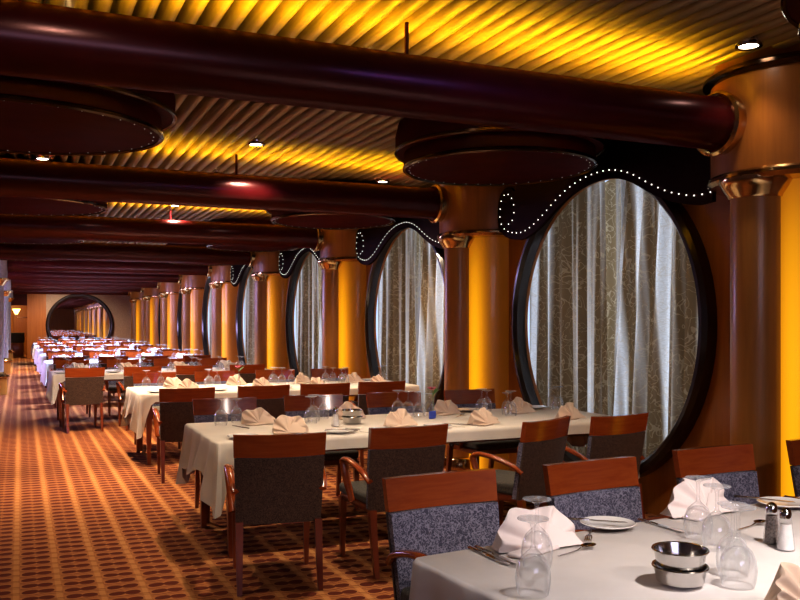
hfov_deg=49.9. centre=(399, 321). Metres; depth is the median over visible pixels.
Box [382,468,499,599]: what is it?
dining chair
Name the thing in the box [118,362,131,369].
folded napkin
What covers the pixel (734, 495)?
table knife
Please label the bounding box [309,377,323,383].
folded napkin
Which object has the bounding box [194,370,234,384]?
dining chair
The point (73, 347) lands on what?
dining chair
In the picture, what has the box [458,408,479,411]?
bread plate
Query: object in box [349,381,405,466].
dining chair
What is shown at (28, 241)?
ceiling soffit
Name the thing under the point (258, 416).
folded napkin
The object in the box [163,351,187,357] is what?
dining chair
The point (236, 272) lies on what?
valance
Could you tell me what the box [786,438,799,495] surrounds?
dining chair
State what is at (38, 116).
ceiling light fixture
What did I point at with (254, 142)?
recessed light
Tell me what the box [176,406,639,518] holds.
tablecloth
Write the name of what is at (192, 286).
column
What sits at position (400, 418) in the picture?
folded napkin
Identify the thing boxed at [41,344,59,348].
dining chair
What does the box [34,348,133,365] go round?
tablecloth
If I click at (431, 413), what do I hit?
packet
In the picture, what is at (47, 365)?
tablecloth
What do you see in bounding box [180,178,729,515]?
wall
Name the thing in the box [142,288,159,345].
column
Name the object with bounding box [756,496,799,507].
bread plate
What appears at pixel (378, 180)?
recessed light
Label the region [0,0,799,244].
ceiling
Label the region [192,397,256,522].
dining chair
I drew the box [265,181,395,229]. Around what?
ceiling soffit
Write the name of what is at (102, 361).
dining chair
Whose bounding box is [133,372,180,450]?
dining chair
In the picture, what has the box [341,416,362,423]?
steel bowl
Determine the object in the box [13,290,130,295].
ceiling beam
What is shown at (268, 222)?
ceiling soffit
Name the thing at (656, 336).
curtain
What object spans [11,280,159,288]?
ceiling beam
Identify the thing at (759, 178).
column
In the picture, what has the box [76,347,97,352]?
dining chair
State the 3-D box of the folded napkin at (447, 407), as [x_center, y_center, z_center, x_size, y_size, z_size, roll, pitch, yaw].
[0.378,0.694,7.045,0.249,0.117,0.193,0,0,-35]
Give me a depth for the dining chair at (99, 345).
25.40 m
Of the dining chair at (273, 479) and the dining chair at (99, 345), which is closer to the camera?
the dining chair at (273, 479)
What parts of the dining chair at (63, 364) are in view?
rail, leg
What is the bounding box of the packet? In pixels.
[429,411,433,418]
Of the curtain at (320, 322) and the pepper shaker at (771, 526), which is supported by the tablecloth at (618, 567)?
the pepper shaker at (771, 526)
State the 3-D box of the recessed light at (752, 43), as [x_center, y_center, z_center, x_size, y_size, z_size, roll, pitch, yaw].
[2.014,-1.614,4.968,0.160,0.052,0.160,0,0,-24]
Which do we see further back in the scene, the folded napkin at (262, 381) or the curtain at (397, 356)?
the curtain at (397, 356)
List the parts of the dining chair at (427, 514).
panel, seat, armrest, rail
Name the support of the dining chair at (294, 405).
on the floor
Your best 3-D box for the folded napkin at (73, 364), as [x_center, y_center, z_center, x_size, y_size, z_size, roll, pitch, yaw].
[-5.011,0.688,13.290,0.276,0.125,0.195,0,0,-4]
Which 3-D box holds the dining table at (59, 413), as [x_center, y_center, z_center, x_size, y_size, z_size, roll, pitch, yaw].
[-3.712,1.136,13.447,3.200,0.748,1.100,0,0,-24]
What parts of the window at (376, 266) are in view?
pane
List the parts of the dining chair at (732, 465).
rail, backrest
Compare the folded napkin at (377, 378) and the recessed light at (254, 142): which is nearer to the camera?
the recessed light at (254, 142)
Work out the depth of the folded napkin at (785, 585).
2.19 m
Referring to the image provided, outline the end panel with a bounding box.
[27,294,45,357]
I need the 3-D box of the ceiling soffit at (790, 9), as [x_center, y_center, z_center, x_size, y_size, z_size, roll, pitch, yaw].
[2.381,-1.396,3.271,1.636,0.368,1.762,0,0,-27]
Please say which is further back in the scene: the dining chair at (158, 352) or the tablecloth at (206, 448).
the dining chair at (158, 352)
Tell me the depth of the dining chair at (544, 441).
5.47 m
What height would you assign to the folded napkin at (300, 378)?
0.126 m
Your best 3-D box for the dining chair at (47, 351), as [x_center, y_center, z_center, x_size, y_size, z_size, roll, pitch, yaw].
[-7.613,1.068,19.180,0.588,0.889,0.611,0,0,-22]
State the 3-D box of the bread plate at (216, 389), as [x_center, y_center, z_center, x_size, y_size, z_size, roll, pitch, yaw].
[-1.991,0.741,9.430,0.202,0.017,0.202,0,0,-24]
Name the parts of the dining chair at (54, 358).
rail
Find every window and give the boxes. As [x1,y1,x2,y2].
[158,298,159,345]
[177,285,181,350]
[202,277,210,354]
[236,267,250,364]
[285,252,321,379]
[364,228,443,411]
[511,179,716,477]
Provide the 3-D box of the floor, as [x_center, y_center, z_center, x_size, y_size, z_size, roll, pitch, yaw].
[-7.480,1.560,19.216,7.650,0.100,47.200,0,0,-24]
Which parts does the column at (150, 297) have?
backlit panel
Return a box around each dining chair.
[37,341,53,344]
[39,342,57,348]
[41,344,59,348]
[43,347,65,353]
[46,350,70,359]
[48,352,74,359]
[50,357,83,406]
[55,360,90,416]
[59,367,104,432]
[66,342,83,348]
[68,343,86,348]
[72,345,92,352]
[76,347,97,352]
[83,350,106,388]
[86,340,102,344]
[89,352,114,395]
[95,343,113,347]
[98,356,127,404]
[104,345,123,351]
[105,359,138,415]
[108,346,129,352]
[111,340,126,344]
[116,366,161,430]
[120,349,143,355]
[123,343,140,346]
[126,351,150,358]
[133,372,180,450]
[134,345,152,349]
[141,346,161,350]
[141,355,169,366]
[152,387,214,482]
[153,358,184,367]
[155,349,177,355]
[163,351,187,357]
[176,365,212,382]
[183,355,210,365]
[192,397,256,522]
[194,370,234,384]
[197,358,226,366]
[224,432,326,596]
[230,364,264,382]
[237,385,289,418]
[255,369,294,382]
[283,394,358,508]
[300,383,349,468]
[311,368,357,406]
[338,423,447,578]
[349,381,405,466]
[366,391,443,466]
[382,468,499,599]
[443,388,521,471]
[470,415,570,525]
[539,412,648,518]
[542,456,668,531]
[672,443,799,506]
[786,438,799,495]
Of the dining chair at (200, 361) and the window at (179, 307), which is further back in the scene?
the window at (179, 307)
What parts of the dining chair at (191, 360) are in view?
panel, rail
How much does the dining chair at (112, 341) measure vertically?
0.889 m
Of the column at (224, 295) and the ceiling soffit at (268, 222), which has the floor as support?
the column at (224, 295)
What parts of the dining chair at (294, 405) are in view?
backrest, rail, leg, seat frame, seat, leg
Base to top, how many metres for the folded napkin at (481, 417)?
0.120 m
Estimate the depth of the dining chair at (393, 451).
5.14 m
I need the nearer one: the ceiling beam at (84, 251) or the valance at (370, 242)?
the valance at (370, 242)
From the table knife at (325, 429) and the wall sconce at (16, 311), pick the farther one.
the wall sconce at (16, 311)
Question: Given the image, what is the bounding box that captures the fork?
[584,528,592,540]
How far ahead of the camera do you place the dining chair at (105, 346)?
23.10 m
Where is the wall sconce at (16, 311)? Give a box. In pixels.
[12,309,26,317]
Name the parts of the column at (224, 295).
backlit panel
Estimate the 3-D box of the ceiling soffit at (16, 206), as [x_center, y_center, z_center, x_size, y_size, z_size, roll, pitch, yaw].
[-4.087,-1.396,9.050,2.098,0.368,1.762,0,0,-21]
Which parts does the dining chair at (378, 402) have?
rail, backrest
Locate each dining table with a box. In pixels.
[56,379,123,426]
[136,395,357,464]
[199,433,588,557]
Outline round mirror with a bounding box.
[46,294,113,342]
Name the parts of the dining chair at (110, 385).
leg, backrest, seat, rail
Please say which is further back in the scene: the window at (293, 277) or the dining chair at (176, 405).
the window at (293, 277)
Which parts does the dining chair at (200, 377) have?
backrest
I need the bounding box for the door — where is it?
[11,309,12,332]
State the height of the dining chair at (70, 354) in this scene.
0.889 m
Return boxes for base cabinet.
[11,333,24,356]
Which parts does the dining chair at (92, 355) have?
rail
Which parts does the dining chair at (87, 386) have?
leg, armrest, leg, panel, rail, leg, leg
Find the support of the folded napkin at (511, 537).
on the tablecloth at (618, 567)
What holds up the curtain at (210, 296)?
hanging from the window at (208, 280)
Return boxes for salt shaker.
[331,407,338,425]
[778,507,793,550]
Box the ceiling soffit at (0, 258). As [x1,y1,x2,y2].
[0,258,62,260]
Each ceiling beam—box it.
[0,0,746,156]
[0,154,448,222]
[0,206,323,251]
[0,242,254,266]
[7,260,211,276]
[7,271,181,283]
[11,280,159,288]
[11,286,143,292]
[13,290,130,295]
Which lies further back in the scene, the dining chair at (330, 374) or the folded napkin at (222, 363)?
the folded napkin at (222, 363)
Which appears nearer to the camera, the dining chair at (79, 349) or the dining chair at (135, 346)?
the dining chair at (79, 349)
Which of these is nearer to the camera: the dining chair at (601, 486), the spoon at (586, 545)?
the spoon at (586, 545)
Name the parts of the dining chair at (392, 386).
leg, panel, rail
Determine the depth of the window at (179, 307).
26.45 m
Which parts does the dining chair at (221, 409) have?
leg, leg, backrest, rail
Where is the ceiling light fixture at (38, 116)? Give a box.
[0,75,176,155]
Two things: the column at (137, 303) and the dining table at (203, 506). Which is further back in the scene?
the column at (137, 303)
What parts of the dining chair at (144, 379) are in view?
leg, backrest, rail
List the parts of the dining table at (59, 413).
leg, leg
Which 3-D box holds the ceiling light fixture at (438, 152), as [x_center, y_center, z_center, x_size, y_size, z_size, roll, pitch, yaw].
[0.784,-1.396,6.884,1.636,0.368,1.762,0,0,-27]
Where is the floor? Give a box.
[0,354,656,599]
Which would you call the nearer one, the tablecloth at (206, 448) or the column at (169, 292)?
the tablecloth at (206, 448)
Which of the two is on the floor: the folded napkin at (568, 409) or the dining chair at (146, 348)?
the dining chair at (146, 348)
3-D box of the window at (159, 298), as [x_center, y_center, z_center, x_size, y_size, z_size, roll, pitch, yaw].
[-7.795,0.020,29.048,0.360,2.650,2.650,0,0,-24]
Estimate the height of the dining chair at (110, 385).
0.889 m
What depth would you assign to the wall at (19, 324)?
40.37 m
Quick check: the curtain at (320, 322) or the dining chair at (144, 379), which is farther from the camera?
the curtain at (320, 322)
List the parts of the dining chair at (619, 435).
leg, armrest, backrest, panel, rail, leg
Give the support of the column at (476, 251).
on the floor
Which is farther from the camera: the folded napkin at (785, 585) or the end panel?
the end panel
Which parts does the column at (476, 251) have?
backlit panel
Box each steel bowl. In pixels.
[341,409,362,416]
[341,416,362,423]
[651,541,709,571]
[651,559,709,588]
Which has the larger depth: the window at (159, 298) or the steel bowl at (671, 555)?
the window at (159, 298)
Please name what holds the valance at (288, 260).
attached to the column at (343, 275)
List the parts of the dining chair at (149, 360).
panel, rail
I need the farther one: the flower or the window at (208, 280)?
the window at (208, 280)
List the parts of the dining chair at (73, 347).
rail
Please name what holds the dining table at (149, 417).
on the floor
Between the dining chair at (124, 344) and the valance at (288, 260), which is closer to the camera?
the valance at (288, 260)
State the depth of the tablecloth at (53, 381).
12.55 m
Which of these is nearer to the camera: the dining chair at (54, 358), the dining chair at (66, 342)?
the dining chair at (54, 358)
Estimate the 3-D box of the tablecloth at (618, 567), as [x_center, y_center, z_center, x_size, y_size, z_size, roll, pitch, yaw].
[1.717,0.975,3.070,3.396,0.440,1.295,0,0,-30]
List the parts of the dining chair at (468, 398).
leg, rail, backrest, seat frame, seat, leg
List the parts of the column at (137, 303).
backlit panel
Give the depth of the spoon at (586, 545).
2.85 m
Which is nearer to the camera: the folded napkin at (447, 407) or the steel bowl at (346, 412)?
the steel bowl at (346, 412)
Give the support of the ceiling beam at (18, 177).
attached to the ceiling
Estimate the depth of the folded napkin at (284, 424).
5.84 m
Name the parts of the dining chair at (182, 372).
panel, rail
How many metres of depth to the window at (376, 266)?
11.68 m
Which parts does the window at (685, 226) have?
pane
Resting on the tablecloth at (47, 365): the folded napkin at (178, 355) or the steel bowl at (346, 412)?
the folded napkin at (178, 355)
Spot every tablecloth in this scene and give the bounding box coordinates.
[31,343,59,354]
[32,345,89,358]
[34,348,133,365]
[36,352,154,373]
[40,358,175,385]
[45,367,270,404]
[121,380,421,438]
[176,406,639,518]
[409,497,799,599]
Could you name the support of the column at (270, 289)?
on the floor
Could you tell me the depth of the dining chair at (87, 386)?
11.79 m
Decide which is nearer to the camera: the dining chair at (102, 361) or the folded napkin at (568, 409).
the folded napkin at (568, 409)
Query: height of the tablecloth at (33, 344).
0.432 m
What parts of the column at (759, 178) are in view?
backlit panel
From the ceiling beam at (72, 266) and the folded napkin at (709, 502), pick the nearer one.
the folded napkin at (709, 502)
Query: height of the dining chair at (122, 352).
0.889 m
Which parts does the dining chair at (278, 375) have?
backrest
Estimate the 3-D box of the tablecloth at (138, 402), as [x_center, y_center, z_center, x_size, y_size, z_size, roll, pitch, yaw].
[-1.469,0.986,10.137,3.409,0.461,1.259,0,0,-24]
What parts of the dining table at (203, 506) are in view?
leg, leg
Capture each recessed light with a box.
[33,155,50,160]
[247,138,264,146]
[376,177,389,182]
[734,35,763,50]
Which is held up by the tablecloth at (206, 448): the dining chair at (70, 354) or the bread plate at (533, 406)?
the bread plate at (533, 406)
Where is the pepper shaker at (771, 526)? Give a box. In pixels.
[763,502,778,543]
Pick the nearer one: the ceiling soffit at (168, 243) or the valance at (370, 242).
the valance at (370, 242)
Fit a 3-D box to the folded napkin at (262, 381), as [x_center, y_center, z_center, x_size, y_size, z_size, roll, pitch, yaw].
[-1.571,0.692,9.848,0.193,0.117,0.253,0,0,43]
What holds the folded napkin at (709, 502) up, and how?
on the tablecloth at (618, 567)
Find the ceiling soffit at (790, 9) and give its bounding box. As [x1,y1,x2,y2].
[781,0,799,39]
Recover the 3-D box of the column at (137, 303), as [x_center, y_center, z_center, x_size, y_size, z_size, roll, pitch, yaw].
[-10.491,-0.075,34.263,0.597,3.170,1.180,0,0,-24]
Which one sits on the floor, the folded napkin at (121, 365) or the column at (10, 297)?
the column at (10, 297)
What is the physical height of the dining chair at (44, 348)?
0.889 m
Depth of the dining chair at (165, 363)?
14.65 m
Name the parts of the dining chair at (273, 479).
armrest, leg, leg, rail, panel, leg, leg, armrest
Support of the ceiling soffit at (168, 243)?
attached to the ceiling
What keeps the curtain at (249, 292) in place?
hanging from the window at (242, 282)
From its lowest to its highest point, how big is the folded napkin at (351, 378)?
0.120 m
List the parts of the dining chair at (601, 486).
rail, backrest, armrest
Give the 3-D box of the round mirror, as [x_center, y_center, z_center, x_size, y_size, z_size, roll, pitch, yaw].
[-13.600,0.140,36.568,2.720,2.720,0.110,0,0,-24]
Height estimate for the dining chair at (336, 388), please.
0.889 m
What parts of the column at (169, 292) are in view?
backlit panel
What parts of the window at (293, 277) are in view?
frame, pane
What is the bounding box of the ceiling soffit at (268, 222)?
[206,220,298,251]
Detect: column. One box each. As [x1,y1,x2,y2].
[0,260,9,394]
[4,280,12,373]
[8,290,13,361]
[129,292,143,344]
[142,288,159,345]
[158,282,179,350]
[179,275,205,354]
[209,265,237,362]
[251,252,287,369]
[317,229,365,401]
[437,184,515,469]
[703,43,799,496]
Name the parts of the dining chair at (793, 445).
rail, panel, backrest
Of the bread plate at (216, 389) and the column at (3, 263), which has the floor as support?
the column at (3, 263)
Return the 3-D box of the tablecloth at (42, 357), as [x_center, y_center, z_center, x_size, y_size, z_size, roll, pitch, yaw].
[-6.884,0.971,20.635,3.422,0.432,1.275,0,0,-24]
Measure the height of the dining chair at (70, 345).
0.889 m
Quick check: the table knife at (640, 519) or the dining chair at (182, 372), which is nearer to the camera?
the table knife at (640, 519)
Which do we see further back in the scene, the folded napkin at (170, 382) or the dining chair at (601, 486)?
the folded napkin at (170, 382)
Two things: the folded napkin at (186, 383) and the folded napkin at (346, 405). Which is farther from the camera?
the folded napkin at (186, 383)
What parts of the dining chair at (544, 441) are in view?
armrest, leg, seat, seat frame, leg, backrest, panel, rail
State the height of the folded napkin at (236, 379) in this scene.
0.120 m
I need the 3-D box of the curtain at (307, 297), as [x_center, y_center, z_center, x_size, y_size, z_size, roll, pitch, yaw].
[-1.636,0.010,15.209,0.125,2.680,1.236,0,0,-24]
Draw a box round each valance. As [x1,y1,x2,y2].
[230,265,252,286]
[279,248,319,277]
[356,217,442,264]
[498,139,715,239]
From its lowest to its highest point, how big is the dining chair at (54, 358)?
0.889 m
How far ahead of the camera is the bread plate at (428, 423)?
6.20 m
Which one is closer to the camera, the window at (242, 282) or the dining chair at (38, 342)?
the window at (242, 282)
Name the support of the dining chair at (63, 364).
on the floor
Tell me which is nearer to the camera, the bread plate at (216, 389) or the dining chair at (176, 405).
the dining chair at (176, 405)
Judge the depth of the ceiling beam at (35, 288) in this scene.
29.64 m
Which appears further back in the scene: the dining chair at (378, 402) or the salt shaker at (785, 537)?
the dining chair at (378, 402)
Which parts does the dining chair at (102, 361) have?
panel, rail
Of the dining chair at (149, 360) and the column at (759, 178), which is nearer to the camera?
the column at (759, 178)
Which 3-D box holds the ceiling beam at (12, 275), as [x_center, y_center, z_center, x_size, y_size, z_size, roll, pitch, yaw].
[-9.000,-1.315,22.125,6.820,0.570,0.470,0,0,-24]
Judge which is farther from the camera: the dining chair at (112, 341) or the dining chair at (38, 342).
the dining chair at (112, 341)
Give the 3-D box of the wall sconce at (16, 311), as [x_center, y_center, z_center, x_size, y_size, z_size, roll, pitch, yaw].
[-16.816,-0.378,38.268,0.810,0.404,0.340,0,0,-24]
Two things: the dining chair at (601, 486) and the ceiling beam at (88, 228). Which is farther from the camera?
the ceiling beam at (88, 228)
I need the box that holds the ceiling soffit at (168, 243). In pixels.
[166,243,226,265]
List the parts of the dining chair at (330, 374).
rail, backrest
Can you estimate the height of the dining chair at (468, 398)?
0.889 m
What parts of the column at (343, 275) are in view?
backlit panel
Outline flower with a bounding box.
[427,386,439,408]
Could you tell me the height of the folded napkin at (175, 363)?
0.117 m
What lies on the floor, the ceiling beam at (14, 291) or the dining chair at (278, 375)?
the dining chair at (278, 375)
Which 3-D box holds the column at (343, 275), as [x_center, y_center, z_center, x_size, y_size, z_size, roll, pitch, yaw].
[-0.913,-0.075,12.585,0.597,3.170,1.180,0,0,-24]
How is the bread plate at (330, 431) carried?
on the tablecloth at (206, 448)
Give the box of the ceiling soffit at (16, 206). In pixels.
[0,157,109,215]
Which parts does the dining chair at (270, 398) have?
rail, panel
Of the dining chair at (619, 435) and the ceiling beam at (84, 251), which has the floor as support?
the dining chair at (619, 435)
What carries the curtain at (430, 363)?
hanging from the window at (376, 266)
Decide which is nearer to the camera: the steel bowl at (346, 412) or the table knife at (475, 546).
the table knife at (475, 546)
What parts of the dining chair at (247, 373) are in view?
rail, panel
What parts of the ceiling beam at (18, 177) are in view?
hanger rod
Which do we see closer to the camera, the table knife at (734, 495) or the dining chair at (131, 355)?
the table knife at (734, 495)
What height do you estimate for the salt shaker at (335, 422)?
0.140 m
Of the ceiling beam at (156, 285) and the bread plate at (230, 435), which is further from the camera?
the ceiling beam at (156, 285)
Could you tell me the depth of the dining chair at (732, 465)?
4.30 m
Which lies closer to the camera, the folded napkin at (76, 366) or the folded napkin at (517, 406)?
the folded napkin at (517, 406)
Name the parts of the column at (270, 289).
backlit panel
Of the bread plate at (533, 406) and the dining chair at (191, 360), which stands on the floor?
the dining chair at (191, 360)
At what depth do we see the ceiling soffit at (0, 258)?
16.96 m
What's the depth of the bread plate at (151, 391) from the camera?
9.10 m
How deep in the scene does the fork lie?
2.99 m
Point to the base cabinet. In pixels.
(17, 339)
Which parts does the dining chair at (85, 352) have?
rail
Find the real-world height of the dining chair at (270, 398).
0.889 m
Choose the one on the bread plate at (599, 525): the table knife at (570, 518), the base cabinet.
the table knife at (570, 518)
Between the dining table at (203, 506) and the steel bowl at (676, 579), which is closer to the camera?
the steel bowl at (676, 579)
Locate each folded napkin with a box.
[67,362,83,367]
[74,365,89,367]
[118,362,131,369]
[163,377,181,387]
[172,361,184,368]
[175,353,184,358]
[177,379,198,388]
[218,360,230,367]
[225,362,239,369]
[225,374,246,384]
[241,407,275,425]
[252,377,272,385]
[272,415,308,433]
[294,372,309,383]
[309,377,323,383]
[336,401,365,419]
[345,372,363,382]
[370,375,386,381]
[383,408,417,426]
[432,400,460,415]
[467,407,499,425]
[491,506,582,559]
[507,397,535,413]
[554,402,585,419]
[660,477,738,520]
[764,562,799,599]
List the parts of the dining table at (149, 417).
leg, leg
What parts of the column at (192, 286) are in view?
backlit panel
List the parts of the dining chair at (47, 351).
rail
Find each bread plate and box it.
[147,390,158,392]
[215,388,226,390]
[227,433,257,437]
[324,428,353,433]
[423,423,450,425]
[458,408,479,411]
[532,405,546,408]
[580,516,635,529]
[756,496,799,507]
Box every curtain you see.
[209,289,211,357]
[244,268,253,364]
[296,253,318,379]
[318,274,321,368]
[378,228,416,384]
[417,238,443,411]
[530,181,607,456]
[612,181,697,460]
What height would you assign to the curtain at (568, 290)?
2.680 m
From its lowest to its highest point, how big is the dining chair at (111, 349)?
0.889 m
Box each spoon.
[557,543,595,556]
[736,519,765,530]
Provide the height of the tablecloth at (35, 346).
0.432 m
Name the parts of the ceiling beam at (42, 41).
hanger rod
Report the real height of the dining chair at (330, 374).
0.889 m
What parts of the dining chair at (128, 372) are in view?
leg, armrest, panel, rail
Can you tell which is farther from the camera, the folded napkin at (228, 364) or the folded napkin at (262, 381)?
the folded napkin at (228, 364)
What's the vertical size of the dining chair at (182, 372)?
0.889 m
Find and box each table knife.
[325,429,359,429]
[468,546,508,564]
[474,545,515,563]
[567,517,627,522]
[637,518,684,532]
[734,495,794,502]
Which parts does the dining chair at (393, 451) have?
leg, seat, armrest, seat frame, leg, backrest, panel, rail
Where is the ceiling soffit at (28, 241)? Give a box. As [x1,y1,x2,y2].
[0,237,83,244]
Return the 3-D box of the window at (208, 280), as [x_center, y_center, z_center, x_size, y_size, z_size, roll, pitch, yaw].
[-4.602,0.020,21.822,0.360,2.650,2.650,0,0,-24]
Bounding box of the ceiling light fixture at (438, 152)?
[394,118,605,185]
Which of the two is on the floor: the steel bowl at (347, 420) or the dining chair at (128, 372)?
the dining chair at (128, 372)
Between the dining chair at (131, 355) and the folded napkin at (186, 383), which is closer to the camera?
the folded napkin at (186, 383)
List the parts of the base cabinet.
door, panel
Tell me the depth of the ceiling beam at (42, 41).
4.21 m
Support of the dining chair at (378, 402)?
on the floor
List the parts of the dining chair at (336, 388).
rail, panel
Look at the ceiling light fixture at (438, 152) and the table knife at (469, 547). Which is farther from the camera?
the ceiling light fixture at (438, 152)
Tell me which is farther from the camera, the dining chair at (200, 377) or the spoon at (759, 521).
the dining chair at (200, 377)
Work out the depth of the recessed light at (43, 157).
8.37 m
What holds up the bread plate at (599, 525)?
on the tablecloth at (618, 567)
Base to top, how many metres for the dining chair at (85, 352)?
0.889 m
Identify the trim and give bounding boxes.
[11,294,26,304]
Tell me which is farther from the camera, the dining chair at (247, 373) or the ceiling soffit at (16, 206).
the dining chair at (247, 373)
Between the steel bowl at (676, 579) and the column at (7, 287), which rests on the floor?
the column at (7, 287)
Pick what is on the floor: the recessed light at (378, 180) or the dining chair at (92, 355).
the dining chair at (92, 355)
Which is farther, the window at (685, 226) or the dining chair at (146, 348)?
the dining chair at (146, 348)
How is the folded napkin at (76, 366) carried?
on the tablecloth at (53, 381)
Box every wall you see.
[11,305,26,353]
[46,294,130,341]
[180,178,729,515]
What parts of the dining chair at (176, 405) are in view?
armrest, leg, leg, panel, rail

